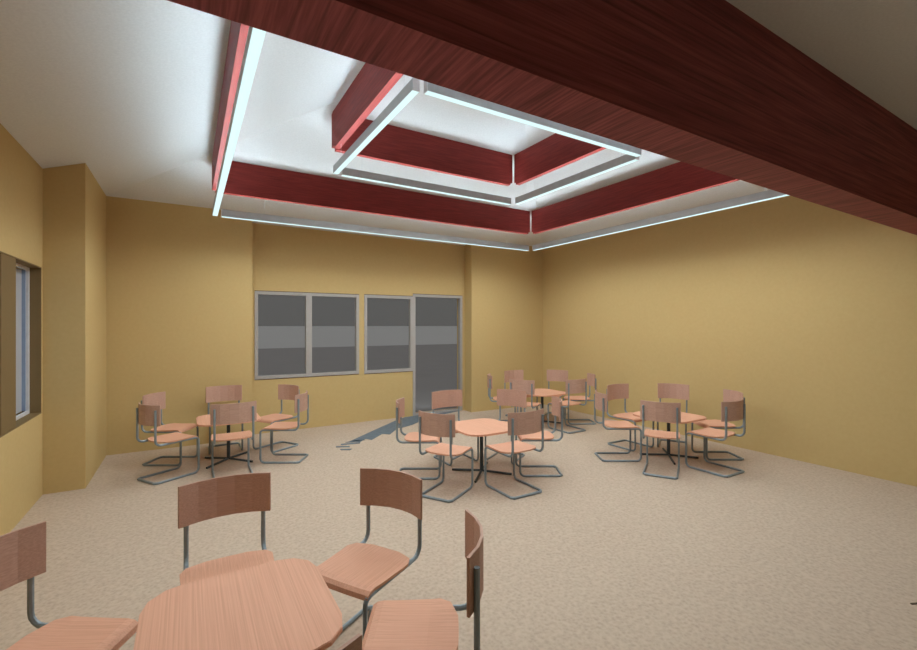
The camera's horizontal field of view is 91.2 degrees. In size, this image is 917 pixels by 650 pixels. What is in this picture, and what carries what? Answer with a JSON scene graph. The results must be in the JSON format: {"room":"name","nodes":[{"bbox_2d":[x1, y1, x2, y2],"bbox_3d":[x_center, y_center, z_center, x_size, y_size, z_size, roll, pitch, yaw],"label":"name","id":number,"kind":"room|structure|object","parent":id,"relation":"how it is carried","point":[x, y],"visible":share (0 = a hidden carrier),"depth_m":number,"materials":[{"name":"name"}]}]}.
{"room":"eatery","nodes":[
{"label":"eatery","id":0,"kind":"room"},
{"bbox_2d":[0,123,42,535],"bbox_3d":[-2.599,0.060,1.588,0.300,3.280,10.600,0,0,-31],"label":"wall","id":1,"kind":"structure","parent":0,"point":[21,176],"depth_m":3.92,"materials":[{"name":"yellow paint"}]},
{"bbox_2d":[0,251,40,437],"bbox_3d":[-3.339,0.146,2.972,0.143,1.458,3.435,0,0,-31],"label":"window","id":2,"kind":"structure","parent":1,"relation":"in","point":[20,290],"depth_m":4.29,"materials":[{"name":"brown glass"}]},
{"bbox_2d":[43,163,105,493],"bbox_3d":[-4.549,0.000,5.450,0.335,3.400,1.970,0,0,-31],"label":"column","id":3,"kind":"structure","parent":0,"point":[74,202],"depth_m":4.64,"materials":[{"name":"yellow paint"}]},
{"bbox_2d":[106,196,542,454],"bbox_3d":[-1.530,-0.010,8.046,7.515,3.420,0.530,0,0,-31],"label":"wall","id":4,"kind":"structure","parent":0,"point":[182,281],"depth_m":6.77,"materials":[{"name":"yellow paint"}]},
{"bbox_2d":[255,290,358,379],"bbox_3d":[-2.490,0.150,7.498,1.685,1.408,0.082,0,0,-31],"label":"window","id":5,"kind":"structure","parent":4,"relation":"in","point":[308,295],"depth_m":7.46,"materials":[{"name":"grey glass"}]},
{"bbox_2d":[364,294,412,373],"bbox_3d":[-1.280,0.150,8.224,0.947,1.418,0.082,0,0,-31],"label":"window","id":6,"kind":"structure","parent":4,"relation":"in","point":[366,296],"depth_m":8.22,"materials":[{"name":"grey glass"}]},
{"bbox_2d":[413,294,461,415],"bbox_3d":[-0.408,0.548,8.748,1.088,2.304,0.082,0,0,-31],"label":"door","id":7,"kind":"structure","parent":4,"relation":"in","point":[459,297],"depth_m":8.88,"materials":[{"name":"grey glass"}]},
{"bbox_2d":[0,404,916,649],"bbox_3d":[0.902,1.760,3.575,8.550,0.120,10.800,0,0,-31],"label":"floor","id":8,"kind":"structure","parent":0,"point":[781,553],"depth_m":3.62,"materials":[{"name":"beige carpet"}]},
{"bbox_2d":[0,521,137,649],"bbox_3d":[-1.609,1.276,1.741,0.514,0.848,0.439,0,0,0],"label":"chair","id":9,"kind":"object","parent":8,"relation":"on","point":[23,550],"visible":0.88,"depth_m":1.86,"materials":[{"name":"brown wood"}]},
{"bbox_2d":[136,402,199,484],"bbox_3d":[-3.276,1.276,5.060,0.418,0.848,0.514,0,0,28],"label":"chair","id":10,"kind":"object","parent":8,"relation":"on","point":[146,415],"visible":1,"depth_m":4.93,"materials":[{"name":"brown wood"}]},
{"bbox_2d":[141,391,198,465],"bbox_3d":[-3.607,1.276,5.609,0.514,0.848,0.418,0,0,0],"label":"chair","id":11,"kind":"object","parent":8,"relation":"on","point":[159,398],"visible":0.69,"depth_m":5.64,"materials":[{"name":"brown wood"}]},
{"bbox_2d":[206,385,242,454],"bbox_3d":[-3.211,1.276,6.179,0.460,0.848,0.514,0,0,-31],"label":"chair","id":12,"kind":"object","parent":8,"relation":"on","point":[226,392],"visible":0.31,"depth_m":6.36,"materials":[{"name":"brown wood"}]},
{"bbox_2d":[178,472,273,584],"bbox_3d":[-1.188,1.276,2.326,0.460,0.848,0.514,0,0,-31],"label":"chair","id":13,"kind":"object","parent":8,"relation":"on","point":[203,500],"visible":0.46,"depth_m":2.48,"materials":[{"name":"brown wood"}]},
{"bbox_2d":[196,413,260,468],"bbox_3d":[-2.899,1.428,5.660,0.700,0.540,0.730,0,0,-31],"label":"pedestal table","id":14,"kind":"object","parent":8,"relation":"on","point":[204,420],"visible":0.56,"depth_m":5.60,"materials":[{"name":"wood"}]},
{"bbox_2d":[210,401,256,477],"bbox_3d":[-2.587,1.276,5.141,0.460,0.848,0.514,0,0,-31],"label":"chair","id":15,"kind":"object","parent":8,"relation":"on","point":[233,413],"visible":0.92,"depth_m":4.98,"materials":[{"name":"brown wood"}]},
{"bbox_2d":[133,558,342,649],"bbox_3d":[-0.876,1.428,1.807,0.700,0.540,0.730,0,0,-31],"label":"pedestal table","id":16,"kind":"object","parent":8,"relation":"on","point":[285,604],"visible":1,"depth_m":1.81,"materials":[{"name":"brown wood"}]},
{"bbox_2d":[253,384,299,452],"bbox_3d":[-2.526,1.276,6.258,0.418,0.848,0.514,0,0,28],"label":"chair","id":17,"kind":"object","parent":8,"relation":"on","point":[285,391],"visible":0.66,"depth_m":6.39,"materials":[{"name":"brown wood"}]},
{"bbox_2d":[259,390,308,463],"bbox_3d":[-2.196,1.276,5.709,0.514,0.848,0.418,0,0,0],"label":"chair","id":18,"kind":"object","parent":8,"relation":"on","point":[301,401],"visible":1,"depth_m":5.59,"materials":[{"name":"brown wood"}]},
{"bbox_2d":[337,633,361,649],"bbox_3d":[-0.564,1.276,1.288,0.460,0.848,0.514,0,0,-31],"label":"chair","id":19,"kind":"object","parent":8,"relation":"on","point":[355,643],"visible":1,"depth_m":1.22,"materials":[{"name":"brown wood"}]},
{"bbox_2d":[317,468,421,636],"bbox_3d":[-0.486,1.276,2.415,0.439,0.848,0.514,0,0,28],"label":"chair","id":20,"kind":"object","parent":8,"relation":"on","point":[360,570],"visible":0.8,"depth_m":2.48,"materials":[{"name":"brown wood"}]},
{"bbox_2d":[336,411,456,449],"bbox_3d":[-1.009,1.697,7.651,0.589,0.006,3.251,0,0,28],"label":"floor strip","id":21,"kind":"object","parent":8,"relation":"on","point":[389,428],"visible":0.88,"depth_m":7.33,"materials":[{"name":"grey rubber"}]},
{"bbox_2d":[396,397,441,479],"bbox_3d":[-0.454,1.276,5.129,0.514,0.848,0.418,0,0,0],"label":"chair","id":22,"kind":"object","parent":8,"relation":"on","point":[412,437],"visible":0.75,"depth_m":5.04,"materials":[{"name":"brown wood"}]},
{"bbox_2d":[362,509,482,649],"bbox_3d":[-0.156,1.276,1.866,0.514,0.848,0.439,0,0,0],"label":"chair","id":23,"kind":"object","parent":8,"relation":"on","point":[421,624],"visible":0.99,"depth_m":1.87,"materials":[{"name":"brown wood"}]},
{"bbox_2d":[419,411,472,502],"bbox_3d":[-0.124,1.276,4.580,0.418,0.848,0.514,0,0,28],"label":"chair","id":24,"kind":"object","parent":8,"relation":"on","point":[430,424],"visible":0.98,"depth_m":4.41,"materials":[{"name":"brown wood"}]},
{"bbox_2d":[432,390,478,465],"bbox_3d":[-0.046,1.276,5.707,0.460,0.848,0.514,0,0,-31],"label":"chair","id":25,"kind":"object","parent":8,"relation":"on","point":[444,398],"visible":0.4,"depth_m":5.90,"materials":[{"name":"brown wood"}]},
{"bbox_2d":[452,418,511,482],"bbox_3d":[0.266,1.428,5.188,0.700,0.540,0.730,0,0,-31],"label":"pedestal table","id":26,"kind":"object","parent":8,"relation":"on","point":[482,427],"visible":0.84,"depth_m":5.16,"materials":[{"name":"wood"}]},
{"bbox_2d":[487,373,517,420],"bbox_3d":[0.762,1.276,7.814,0.514,0.848,0.418,0,0,0],"label":"chair","id":27,"kind":"object","parent":8,"relation":"on","point":[489,377],"visible":0.35,"depth_m":7.69,"materials":[{"name":"brown wood"}]},
{"bbox_2d":[485,389,526,463],"bbox_3d":[0.609,1.276,5.768,0.418,0.848,0.514,0,0,28],"label":"chair","id":28,"kind":"object","parent":8,"relation":"on","point":[505,397],"visible":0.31,"depth_m":5.98,"materials":[{"name":"brown wood"}]},
{"bbox_2d":[484,408,543,499],"bbox_3d":[0.578,1.276,4.669,0.460,0.848,0.514,0,0,-31],"label":"chair","id":29,"kind":"object","parent":8,"relation":"on","point":[520,423],"visible":1,"depth_m":4.51,"materials":[{"name":"brown wood"}]},
{"bbox_2d":[504,370,537,416],"bbox_3d":[1.157,1.276,8.384,0.460,0.848,0.514,0,0,-31],"label":"chair","id":30,"kind":"object","parent":8,"relation":"on","point":[510,374],"visible":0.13,"depth_m":8.58,"materials":[{"name":"brown wood"}]},
{"bbox_2d":[509,379,541,411],"bbox_3d":[1.092,1.276,7.264,0.418,0.848,0.514,0,0,28],"label":"chair","id":31,"kind":"object","parent":8,"relation":"on","point":[524,385],"visible":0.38,"depth_m":7.03,"materials":[{"name":"brown wood"}]},
{"bbox_2d":[515,396,562,476],"bbox_3d":[0.939,1.276,5.218,0.514,0.848,0.418,0,0,0],"label":"chair","id":32,"kind":"object","parent":8,"relation":"on","point":[557,408],"visible":0.8,"depth_m":5.13,"materials":[{"name":"brown wood"}]},
{"bbox_2d":[527,388,566,423],"bbox_3d":[1.469,1.428,7.865,0.700,0.540,0.730,0,0,-31],"label":"pedestal table","id":33,"kind":"object","parent":8,"relation":"on","point":[540,392],"visible":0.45,"depth_m":7.78,"materials":[{"name":"wood"}]},
{"bbox_2d":[544,370,567,415],"bbox_3d":[1.803,1.276,8.440,0.418,0.848,0.514,0,0,28],"label":"chair","id":34,"kind":"object","parent":8,"relation":"on","point":[552,375],"visible":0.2,"depth_m":8.66,"materials":[{"name":"brown wood"}]},
{"bbox_2d":[547,378,586,433],"bbox_3d":[1.781,1.276,7.346,0.460,0.848,0.514,0,0,-31],"label":"chair","id":35,"kind":"object","parent":8,"relation":"on","point":[578,385],"visible":0.89,"depth_m":7.18,"materials":[{"name":"brown wood"}]},
{"bbox_2d":[563,373,595,424],"bbox_3d":[2.134,1.276,7.890,0.514,0.848,0.418,0,0,0],"label":"chair","id":36,"kind":"object","parent":8,"relation":"on","point":[591,378],"visible":0.7,"depth_m":7.91,"materials":[{"name":"brown wood"}]},
{"bbox_2d":[594,390,641,461],"bbox_3d":[2.032,1.276,5.777,0.514,0.848,0.418,0,0,0],"label":"chair","id":37,"kind":"object","parent":8,"relation":"on","point":[600,399],"visible":1,"depth_m":5.67,"materials":[{"name":"brown wood"}]},
{"bbox_2d":[606,383,653,450],"bbox_3d":[2.410,1.276,6.337,0.460,0.848,0.514,0,0,-31],"label":"chair","id":38,"kind":"object","parent":8,"relation":"on","point":[613,391],"visible":0.81,"depth_m":6.44,"materials":[{"name":"brown wood"}]},
{"bbox_2d":[640,400,680,479],"bbox_3d":[2.362,1.276,5.228,0.418,0.848,0.514,0,0,28],"label":"chair","id":39,"kind":"object","parent":8,"relation":"on","point":[667,412],"visible":1,"depth_m":5.05,"materials":[{"name":"brown wood"}]},
{"bbox_2d":[632,411,706,464],"bbox_3d":[2.722,1.428,5.818,0.700,0.540,0.730,0,0,-31],"label":"pedestal table","id":40,"kind":"object","parent":8,"relation":"on","point":[686,418],"visible":0.57,"depth_m":5.79,"materials":[{"name":"wood"}]},
{"bbox_2d":[657,383,688,446],"bbox_3d":[3.044,1.276,6.385,0.418,0.848,0.514,0,0,28],"label":"chair","id":41,"kind":"object","parent":8,"relation":"on","point":[665,390],"visible":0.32,"depth_m":6.59,"materials":[{"name":"brown wood"}]},
{"bbox_2d":[685,399,745,477],"bbox_3d":[3.034,1.276,5.299,0.460,0.848,0.514,0,0,-31],"label":"chair","id":42,"kind":"object","parent":8,"relation":"on","point":[733,410],"visible":1,"depth_m":5.18,"materials":[{"name":"brown wood"}]},
{"bbox_2d":[691,389,744,460],"bbox_3d":[3.374,1.276,5.836,0.514,0.848,0.418,0,0,0],"label":"chair","id":43,"kind":"object","parent":8,"relation":"on","point":[728,395],"visible":0.68,"depth_m":5.82,"materials":[{"name":"brown wood"}]},
{"bbox_2d":[0,0,916,245],"bbox_3d":[0.878,-2.239,3.658,7.917,1.454,10.567,0,0,-31],"label":"ceiling","id":44,"kind":"structure","parent":0,"point":[129,91],"depth_m":4.01,"materials":[{"name":"white paint"}]},
{"bbox_2d":[212,21,248,190],"bbox_3d":[-1.894,-1.873,3.696,0.065,0.415,4.368,0,0,-31],"label":"ceiling beam","id":45,"kind":"structure","parent":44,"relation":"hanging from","point":[238,33],"depth_m":3.34,"materials":[{"name":"red wood"}]},
{"bbox_2d":[212,26,265,215],"bbox_3d":[-1.903,-1.515,3.710,0.055,0.300,4.372,0,0,-31],"label":"lamp","id":46,"kind":"object","parent":45,"relation":"hanging from","point":[255,37],"visible":0.93,"depth_m":2.77,"materials":[{"name":"white plastic"}]},
{"bbox_2d":[333,63,402,148],"bbox_3d":[-0.866,-2.264,4.285,0.065,0.443,2.158,0,0,-31],"label":"ceiling beam","id":47,"kind":"structure","parent":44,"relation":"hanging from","point":[372,83],"depth_m":4.39,"materials":[{"name":"red wood"}]},
{"bbox_2d":[333,78,419,173],"bbox_3d":[-0.874,-1.903,4.299,0.055,0.277,2.162,0,0,-31],"label":"lamp","id":48,"kind":"object","parent":47,"relation":"hanging from","point":[412,88],"visible":0.91,"depth_m":3.95,"materials":[{"name":"white plastic"}]},
{"bbox_2d":[215,161,529,233],"bbox_3d":[-0.891,-1.873,6.885,5.070,0.415,0.065,0,0,-31],"label":"ceiling beam","id":49,"kind":"structure","parent":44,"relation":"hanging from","point":[244,179],"depth_m":6.57,"materials":[{"name":"red wood"}]},
{"bbox_2d":[221,209,528,250],"bbox_3d":[-0.854,-1.515,6.907,4.952,0.300,0.055,0,0,-31],"label":"lamp","id":50,"kind":"object","parent":49,"relation":"hanging from","point":[232,214],"visible":1,"depth_m":6.54,"materials":[{"name":"white plastic"}]},
{"bbox_2d":[332,112,511,185],"bbox_3d":[-0.349,-2.264,5.892,2.605,0.443,0.065,0,0,-31],"label":"ceiling beam","id":51,"kind":"structure","parent":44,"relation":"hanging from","point":[392,144],"depth_m":5.86,"materials":[{"name":"red wood"}]},
{"bbox_2d":[340,168,510,204],"bbox_3d":[-0.313,-1.903,5.913,2.487,0.277,0.055,0,0,-31],"label":"lamp","id":52,"kind":"object","parent":51,"relation":"hanging from","point":[346,172],"visible":0.89,"depth_m":5.79,"materials":[{"name":"white plastic"}]},
{"bbox_2d":[167,0,916,234],"bbox_3d":[1.554,-1.321,2.588,7.850,0.766,0.251,0,0,-31],"label":"timber beam","id":53,"kind":"structure","parent":44,"relation":"attached to","point":[704,84],"depth_m":2.09,"materials":[{"name":"brown wood"}]},
{"bbox_2d":[514,133,605,184],"bbox_3d":[1.381,-2.264,5.642,0.065,0.443,2.105,0,0,-31],"label":"ceiling beam","id":54,"kind":"structure","parent":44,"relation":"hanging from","point":[556,151],"depth_m":5.91,"materials":[{"name":"red wood"}]},
{"bbox_2d":[515,153,638,204],"bbox_3d":[1.376,-1.903,5.651,0.055,0.277,2.052,0,0,-31],"label":"lamp","id":55,"kind":"object","parent":54,"relation":"hanging from","point":[626,159],"visible":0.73,"depth_m":5.46,"materials":[{"name":"white plastic"}]},
{"bbox_2d":[532,161,738,233],"bbox_3d":[2.466,-1.873,6.323,0.065,0.415,4.315,0,0,-31],"label":"ceiling beam","id":56,"kind":"structure","parent":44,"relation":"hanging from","point":[680,178],"depth_m":6.33,"materials":[{"name":"red wood"}]},
{"bbox_2d":[532,190,788,250],"bbox_3d":[2.460,-1.515,6.332,0.055,0.300,4.262,0,0,-31],"label":"lamp","id":57,"kind":"object","parent":56,"relation":"hanging from","point":[769,194],"visible":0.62,"depth_m":5.78,"materials":[{"name":"white plastic"}]},
{"bbox_3d":[0.815,-2.250,4.036,2.560,0.415,0.065,0,0,-31],"label":"board","id":58,"kind":"object","parent":44,"relation":"hanging from","visible":0},
{"bbox_2d":[424,81,640,156],"bbox_3d":[0.815,-1.903,4.036,2.487,0.277,0.055,0,0,-31],"label":"lamp","id":59,"kind":"object","parent":58,"relation":"hanging from","point":[430,89],"visible":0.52,"depth_m":3.86,"materials":[{"name":"white plastic"}]},
{"bbox_2d":[543,195,916,486],"bbox_3d":[4.344,-0.010,5.760,0.200,3.420,10.600,0,0,-31],"label":"wall","id":60,"kind":"structure","parent":0,"point":[806,310],"depth_m":6.01,"materials":[{"name":"yellow paint"}]},
{"label":"outside","id":61,"kind":"structure","parent":0,"visible":0},
{"bbox_2d":[258,326,456,348],"bbox_3d":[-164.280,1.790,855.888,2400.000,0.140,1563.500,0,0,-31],"label":"field","id":62,"kind":"structure","parent":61,"point":[268,336],"depth_m":71.50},
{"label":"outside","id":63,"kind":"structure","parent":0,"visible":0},
{"bbox_2d":[258,344,456,411],"bbox_3d":[-2.888,1.780,24.222,140.000,0.120,28.500,0,0,-31],"label":"terrace","id":64,"kind":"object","parent":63,"point":[435,364],"visible":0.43,"depth_m":20.99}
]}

